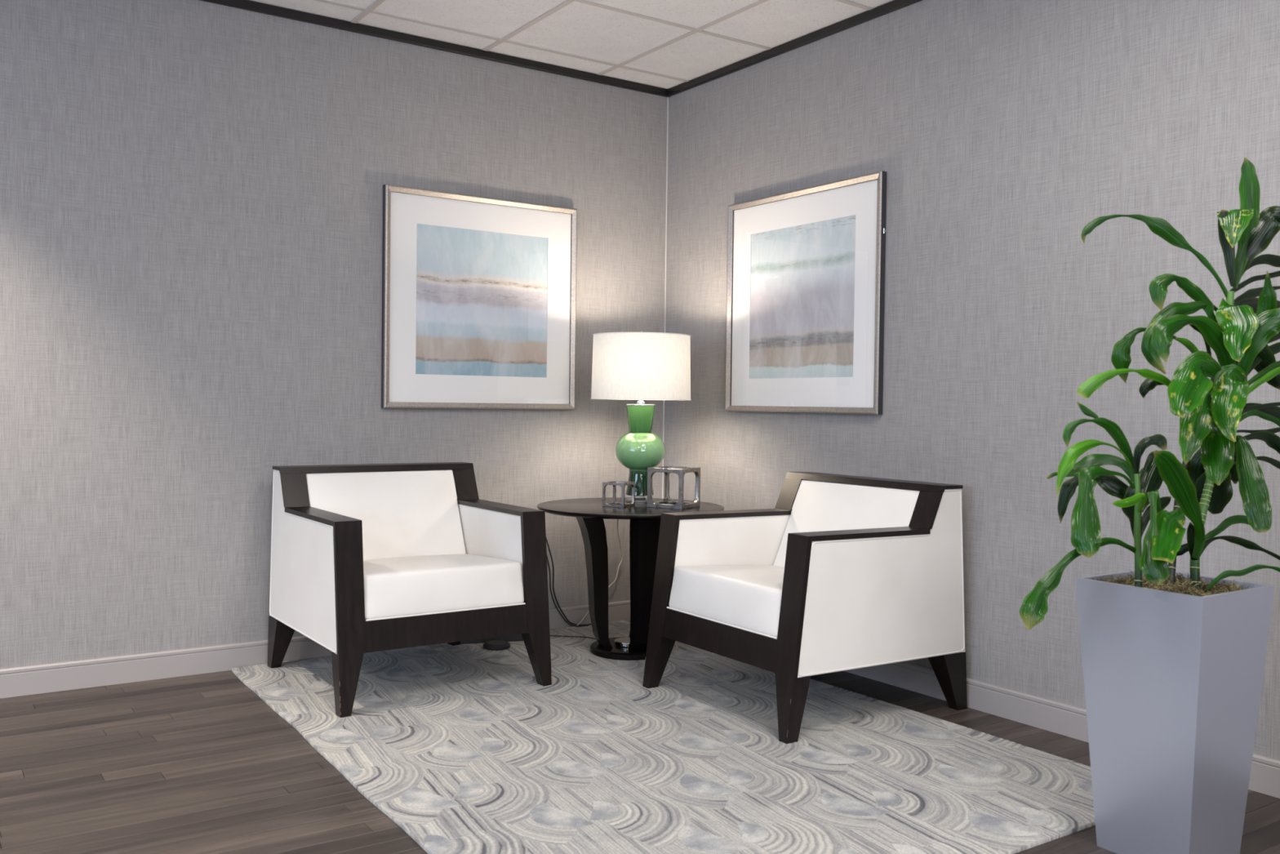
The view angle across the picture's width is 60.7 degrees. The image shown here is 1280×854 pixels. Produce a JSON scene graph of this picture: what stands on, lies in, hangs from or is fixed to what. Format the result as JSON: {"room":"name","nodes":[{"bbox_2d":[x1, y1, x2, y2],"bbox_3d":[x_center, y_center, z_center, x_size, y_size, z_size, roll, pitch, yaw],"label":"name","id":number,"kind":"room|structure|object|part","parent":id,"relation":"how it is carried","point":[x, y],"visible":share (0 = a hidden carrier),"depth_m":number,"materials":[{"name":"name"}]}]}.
{"room":"waiting room","nodes":[
{"label":"waiting room","id":0,"kind":"room"},
{"bbox_2d":[0,0,667,669],"bbox_3d":[-2.958,-0.396,3.525,7.600,2.846,0.100,0,2,-34],"label":"wall","id":1,"kind":"structure","parent":0,"point":[191,191],"depth_m":4.36,"materials":[{"name":"grey paper"}]},
{"bbox_2d":[0,600,630,698],"bbox_3d":[-2.990,0.927,3.475,7.486,0.103,0.014,0,2,-34],"label":"baseboard","id":2,"kind":"structure","parent":1,"relation":"attached to","point":[85,673],"depth_m":4.24,"materials":[{"name":"grey"}]},
{"bbox_2d":[199,0,667,97],"bbox_3d":[-2.956,-1.680,3.417,7.484,0.034,0.016,0,2,-34],"label":"trim","id":3,"kind":"structure","parent":1,"relation":"attached to","point":[246,5],"depth_m":4.80,"materials":[{"name":"black wood"}]},
{"bbox_2d":[381,184,577,409],"bbox_3d":[-0.708,-0.561,4.972,0.958,0.958,0.037,0,2,-34],"label":"framed print","id":4,"kind":"object","parent":1,"relation":"attached to","point":[479,293],"visible":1,"depth_m":4.95,"materials":[{"name":"white paper"}]},
{"bbox_3d":[-1.097,-0.560,4.707,0.034,0.958,0.026,1,1,29],"label":"frame","id":5,"kind":"part","parent":4,"relation":"part of","materials":[{"name":"silver metal"}]},
{"bbox_3d":[-0.714,-0.095,4.982,0.958,0.026,0.037,0,2,-34],"label":"frame","id":6,"kind":"part","parent":4,"relation":"part of","materials":[{"name":"silver metal"}]},
{"bbox_3d":[-0.702,-1.027,4.962,0.958,0.026,0.037,0,2,-34],"label":"frame","id":7,"kind":"part","parent":4,"relation":"part of","materials":[{"name":"silver metal"}]},
{"bbox_3d":[-0.319,-0.562,5.238,0.026,0.958,0.034,1,1,-8],"label":"frame","id":8,"kind":"part","parent":4,"relation":"part of","materials":[{"name":"silver metal"}]},
{"bbox_2d":[546,555,588,626],"bbox_3d":[-0.355,0.747,5.240,0.236,0.429,0.018,0,1,-26],"label":"power cable","id":9,"kind":"object","parent":1,"relation":"attached to","point":[547,556],"visible":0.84,"depth_m":5.21,"materials":[{"name":"black rubber"}]},
{"bbox_2d":[546,537,591,625],"bbox_3d":[-0.337,0.732,5.256,0.284,0.460,0.012,0,1,-30],"label":"power cable","id":10,"kind":"object","parent":1,"relation":"attached to","point":[546,538],"visible":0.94,"depth_m":5.21,"materials":[{"name":"black rubber"}]},
{"bbox_2d":[662,97,668,498],"bbox_3d":[0.125,-0.400,5.566,0.005,2.537,0.006,0,2,-34],"label":"trim","id":11,"kind":"structure","parent":1,"relation":"attached to","point":[668,97],"depth_m":5.55,"materials":[{"name":"grey"}]},
{"bbox_2d":[248,0,893,88],"bbox_3d":[-0.685,-1.667,0.193,7.600,0.141,8.100,0,2,-34],"label":"ceiling","id":12,"kind":"structure","parent":0,"point":[665,44],"depth_m":4.60,"materials":[{"name":"grey tile"}]},
{"bbox_2d":[0,621,1279,853],"bbox_3d":[-0.721,1.103,0.254,7.600,0.050,8.100,0,2,-34],"label":"floor","id":13,"kind":"structure","parent":0,"point":[201,763],"depth_m":3.15,"materials":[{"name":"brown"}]},
{"bbox_2d":[231,620,1095,853],"bbox_3d":[-0.089,0.984,3.717,1.960,0.053,2.848,0,2,-34],"label":"area rug","id":14,"kind":"object","parent":13,"relation":"on","point":[462,747],"depth_m":3.31,"materials":[{"name":"carpet"}]},
{"bbox_2d":[266,462,551,717],"bbox_3d":[-0.917,0.571,4.297,0.828,0.812,0.864,0,2,-35],"label":"armchair","id":15,"kind":"object","parent":14,"relation":"on","point":[366,557],"visible":1,"depth_m":4.16,"materials":[{"name":"white leather"}]},
{"bbox_3d":[-1.433,0.865,4.397,0.089,0.205,0.130,0,2,-35],"label":"leg","id":16,"kind":"part","parent":15,"relation":"part of","materials":[{"name":"brown wood"}]},
{"bbox_3d":[-1.350,0.247,4.281,0.097,0.127,0.066,0,2,-35],"label":"post","id":17,"kind":"part","parent":15,"relation":"part of","materials":[{"name":"brown wood"}]},
{"bbox_3d":[-1.224,0.473,4.097,0.090,0.593,0.811,0,2,-35],"label":"panel","id":18,"kind":"part","parent":15,"relation":"part of","materials":[{"name":"white leather"}]},
{"bbox_3d":[-1.172,0.327,4.022,0.097,0.017,0.574,0,2,-35],"label":"armrest","id":19,"kind":"part","parent":15,"relation":"part of","materials":[{"name":"brown wood"}]},
{"bbox_3d":[-1.008,0.884,3.778,0.089,0.205,0.097,0,2,-35],"label":"leg","id":20,"kind":"part","parent":15,"relation":"part of","materials":[{"name":"brown wood"}]},
{"bbox_3d":[-1.003,0.554,3.778,0.097,0.456,0.065,0,2,-35],"label":"arm post","id":21,"kind":"part","parent":15,"relation":"part of","materials":[{"name":"brown wood"}]},
{"bbox_3d":[-1.093,0.168,4.551,0.828,0.024,0.114,0,2,-35],"label":"rail","id":22,"kind":"part","parent":15,"relation":"part of","materials":[{"name":"brown wood"}]},
{"bbox_2d":[305,469,466,559],"bbox_3d":[-1.035,0.378,4.468,0.631,0.386,0.221,0,2,-35],"label":"cushion","id":23,"kind":"object","parent":15,"relation":"on","point":[402,513],"depth_m":4.47,"materials":[{"name":"white leather"}]},
{"bbox_2d":[363,553,524,619],"bbox_3d":[-0.843,0.583,4.190,0.631,0.166,0.534,0,2,-35],"label":"seat cushion","id":24,"kind":"object","parent":15,"relation":"on","point":[397,586],"depth_m":4.00,"materials":[{"name":"white leather"}]},
{"bbox_3d":[-0.825,0.864,4.816,0.089,0.205,0.130,0,2,-35],"label":"leg","id":25,"kind":"part","parent":15,"relation":"part of","materials":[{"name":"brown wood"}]},
{"bbox_3d":[-0.749,0.245,4.696,0.097,0.127,0.066,0,2,-35],"label":"post","id":26,"kind":"part","parent":15,"relation":"part of","materials":[{"name":"brown wood"}]},
{"bbox_3d":[-0.622,0.472,4.512,0.090,0.593,0.811,0,2,-35],"label":"panel","id":27,"kind":"part","parent":15,"relation":"part of","materials":[{"name":"white leather"}]},
{"bbox_3d":[-0.571,0.325,4.437,0.097,0.017,0.574,0,2,-35],"label":"armrest","id":28,"kind":"part","parent":15,"relation":"part of","materials":[{"name":"brown wood"}]},
{"bbox_3d":[-0.402,0.552,4.193,0.097,0.456,0.065,0,2,-35],"label":"arm post","id":29,"kind":"part","parent":15,"relation":"part of","materials":[{"name":"brown wood"}]},
{"bbox_3d":[-0.399,0.883,4.197,0.089,0.205,0.097,0,2,-35],"label":"leg","id":30,"kind":"part","parent":15,"relation":"part of","materials":[{"name":"brown wood"}]},
{"bbox_3d":[-0.652,0.943,4.941,0.340,0.041,0.070,0,1,-17],"label":"power strip","id":31,"kind":"part","parent":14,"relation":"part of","materials":[{"name":"black plastic"}]},
{"bbox_2d":[483,640,510,649],"bbox_3d":[-0.628,0.955,4.800,0.120,0.026,0.120,0,2,-34],"label":"reel","id":32,"kind":"object","parent":14,"relation":"on","point":[492,644],"visible":1,"depth_m":4.76,"materials":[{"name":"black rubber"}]},
{"bbox_2d":[550,635,595,639],"bbox_3d":[-0.318,0.964,5.024,0.362,0.005,0.058,1,1,22],"label":"cable","id":33,"kind":"object","parent":14,"relation":"on","point":[550,635],"visible":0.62,"depth_m":5.03,"materials":[{"name":"black rubber"}]},
{"bbox_2d":[537,497,724,660],"bbox_3d":[-0.045,0.659,4.759,0.812,0.636,0.812,0,2,-34],"label":"side table","id":34,"kind":"object","parent":14,"relation":"on","point":[589,513],"visible":0.75,"depth_m":4.62,"materials":[{"name":"black wood"}]},
{"bbox_3d":[-0.198,0.659,4.715,0.152,0.578,0.160,0,1,-16],"label":"leg","id":35,"kind":"part","parent":34,"relation":"part of","materials":[{"name":"black wood"}]},
{"bbox_2d":[602,480,635,507],"bbox_3d":[-0.092,0.289,4.712,0.104,0.104,0.104,1,1,27],"label":"cube","id":36,"kind":"object","parent":34,"relation":"on","point":[614,504],"visible":1,"depth_m":4.69,"materials":[{"name":"silver metal"}]},
{"bbox_2d":[565,331,691,628],"bbox_3d":[-0.067,0.272,5.014,0.451,1.406,0.684,0,2,-34],"label":"table lamp","id":37,"kind":"object","parent":34,"relation":"on","point":[640,366],"visible":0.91,"depth_m":4.75,"materials":[{"name":"white fabric"}]},
{"bbox_3d":[-0.177,0.665,5.252,0.338,0.607,0.186,0,2,-34],"label":"lamp cord","id":38,"kind":"part","parent":37,"relation":"part of","materials":[{"name":"black plastic"}]},
{"bbox_3d":[0.001,0.104,4.914,0.224,0.401,0.224,0,2,-34],"label":"glass","id":39,"kind":"part","parent":37,"relation":"part of","materials":[{"name":"green glass"}]},
{"bbox_2d":[636,399,644,404],"bbox_3d":[0.004,-0.144,4.909,0.038,0.083,0.038,0,2,-34],"label":"socket","id":40,"kind":"object","parent":37,"relation":"attached to","point":[639,402],"depth_m":4.90,"materials":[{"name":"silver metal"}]},
{"bbox_3d":[0.006,-0.267,4.906,0.447,0.286,0.447,0,2,-34],"label":"lamp shade","id":41,"kind":"part","parent":37,"relation":"part of","materials":[{"name":"fabric"}]},
{"bbox_3d":[0.031,0.664,4.617,0.168,0.578,0.163,0,2,-34],"label":"leg","id":42,"kind":"part","parent":34,"relation":"part of","materials":[{"name":"black wood"}]},
{"bbox_2d":[647,466,700,509],"bbox_3d":[0.146,0.259,4.718,0.169,0.169,0.169,1,1,31],"label":"cube","id":43,"kind":"object","parent":34,"relation":"on","point":[667,503],"visible":1,"depth_m":4.68,"materials":[{"name":"silver metal"}]},
{"bbox_2d":[642,471,967,743],"bbox_3d":[0.608,0.600,4.070,0.864,0.812,0.828,1,1,-34],"label":"armchair","id":44,"kind":"object","parent":14,"relation":"on","point":[844,572],"visible":1,"depth_m":3.86,"materials":[{"name":"white leather"}]},
{"bbox_3d":[0.077,0.890,4.169,0.097,0.205,0.089,1,1,-34],"label":"leg","id":45,"kind":"part","parent":44,"relation":"part of","materials":[{"name":"brown wood"}]},
{"bbox_3d":[0.091,0.560,4.164,0.065,0.456,0.097,1,1,-34],"label":"arm post","id":46,"kind":"part","parent":44,"relation":"part of","materials":[{"name":"brown wood"}]},
{"bbox_2d":[668,564,784,637],"bbox_3d":[0.499,0.608,3.998,0.534,0.166,0.631,1,1,-34],"label":"seat cushion","id":47,"kind":"object","parent":44,"relation":"on","point":[748,601],"depth_m":3.85,"materials":[{"name":"white leather"}]},
{"bbox_3d":[0.348,0.344,4.328,0.574,0.017,0.097,1,1,-34],"label":"armrest","id":48,"kind":"part","parent":44,"relation":"part of","materials":[{"name":"brown wood"}]},
{"bbox_3d":[0.417,0.494,4.379,0.811,0.593,0.090,1,1,-34],"label":"panel","id":49,"kind":"part","parent":44,"relation":"part of","materials":[{"name":"white leather"}]},
{"bbox_3d":[0.613,0.276,4.503,0.066,0.127,0.097,1,1,-34],"label":"post","id":50,"kind":"part","parent":44,"relation":"part of","materials":[{"name":"brown wood"}]},
{"bbox_3d":[0.486,0.909,3.555,0.097,0.205,0.089,1,1,-34],"label":"leg","id":51,"kind":"part","parent":44,"relation":"part of","materials":[{"name":"brown wood"}]},
{"bbox_3d":[0.496,0.579,3.556,0.065,0.456,0.097,1,1,-34],"label":"arm post","id":52,"kind":"part","parent":44,"relation":"part of","materials":[{"name":"brown wood"}]},
{"bbox_2d":[773,479,919,567],"bbox_3d":[0.789,0.415,4.185,0.221,0.386,0.631,1,1,-34],"label":"cushion","id":53,"kind":"object","parent":44,"relation":"on","point":[815,504],"depth_m":4.22,"materials":[{"name":"white leather"}]},
{"bbox_3d":[0.753,0.362,3.721,0.574,0.017,0.097,1,1,-34],"label":"armrest","id":54,"kind":"part","parent":44,"relation":"part of","materials":[{"name":"brown wood"}]},
{"bbox_3d":[0.882,0.210,4.241,0.114,0.024,0.828,1,1,-34],"label":"rail","id":55,"kind":"part","parent":44,"relation":"part of","materials":[{"name":"brown wood"}]},
{"bbox_3d":[0.823,0.512,3.771,0.811,0.593,0.090,1,1,-34],"label":"panel","id":56,"kind":"part","parent":44,"relation":"part of","materials":[{"name":"white leather"}]},
{"bbox_3d":[1.018,0.294,3.895,0.066,0.127,0.097,1,1,-34],"label":"post","id":57,"kind":"part","parent":44,"relation":"part of","materials":[{"name":"brown wood"}]},
{"bbox_3d":[1.111,0.917,3.971,0.130,0.205,0.089,1,1,-34],"label":"leg","id":58,"kind":"part","parent":44,"relation":"part of","materials":[{"name":"brown wood"}]},
{"bbox_2d":[1075,569,1275,853],"bbox_3d":[1.308,0.706,2.698,0.323,0.689,0.323,0,2,-34],"label":"planter","id":59,"kind":"object","parent":13,"relation":"on","point":[1173,675],"visible":0.86,"depth_m":2.60,"materials":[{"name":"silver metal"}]},
{"bbox_2d":[1018,157,1279,629],"bbox_3d":[1.329,-0.095,2.628,0.900,1.130,0.302,0,1,-13],"label":"plant","id":60,"kind":"object","parent":59,"relation":"in","point":[1241,330],"visible":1,"depth_m":2.62,"materials":[{"name":"green plant"}]},
{"bbox_3d":[1.202,0.248,2.640,0.025,0.271,0.017,2,2,41],"label":"stem","id":61,"kind":"part","parent":60,"relation":"part of","materials":[{"name":"plant"}]},
{"bbox_3d":[1.376,0.133,2.743,0.136,0.550,0.044,0,1,-16],"label":"stem","id":62,"kind":"part","parent":60,"relation":"part of","materials":[{"name":"green plant"}]},
{"bbox_3d":[1.400,0.038,2.684,0.084,0.738,0.036,1,1,10],"label":"stem","id":63,"kind":"part","parent":60,"relation":"part of","materials":[{"name":"plant"}]},
{"bbox_2d":[662,0,1279,759],"bbox_3d":[2.422,-0.299,2.296,0.100,2.846,8.000,0,2,-34],"label":"wall","id":64,"kind":"structure","parent":0,"point":[998,130],"depth_m":3.86,"materials":[{"name":"grey paper"}]},
{"bbox_2d":[666,0,922,97],"bbox_3d":[2.391,-1.585,2.235,0.016,0.034,8.000,0,2,-34],"label":"trim","id":65,"kind":"structure","parent":64,"relation":"attached to","point":[893,6],"depth_m":4.73,"materials":[{"name":"black wood"}]},
{"bbox_2d":[724,170,886,414],"bbox_3d":[0.688,-0.540,4.713,0.037,0.958,0.964,0,2,-34],"label":"framed print","id":66,"kind":"object","parent":64,"relation":"attached to","point":[806,276],"visible":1,"depth_m":4.66,"materials":[{"name":"white paper"}]},
{"bbox_3d":[0.421,-0.552,5.104,0.026,0.958,0.034,1,1,29],"label":"frame","id":67,"kind":"part","parent":66,"relation":"part of","materials":[{"name":"silver metal"}]},
{"bbox_3d":[0.680,-0.075,4.726,0.037,0.026,0.958,0,2,-34],"label":"frame","id":68,"kind":"part","parent":66,"relation":"part of","materials":[{"name":"silver metal"}]},
{"bbox_3d":[0.692,-1.006,4.705,0.037,0.026,0.958,0,2,-34],"label":"frame","id":69,"kind":"part","parent":66,"relation":"part of","materials":[{"name":"silver metal"}]},
{"bbox_3d":[0.952,-0.529,4.327,0.034,0.958,0.026,1,1,-8],"label":"frame","id":70,"kind":"part","parent":66,"relation":"part of","materials":[{"name":"silver metal"}]},
{"bbox_2d":[842,661,1279,798],"bbox_3d":[2.358,1.022,2.293,0.014,0.103,8.000,0,2,-34],"label":"baseboard","id":71,"kind":"structure","parent":64,"relation":"attached to","point":[1062,718],"depth_m":3.81,"materials":[{"name":"grey"}]}
]}

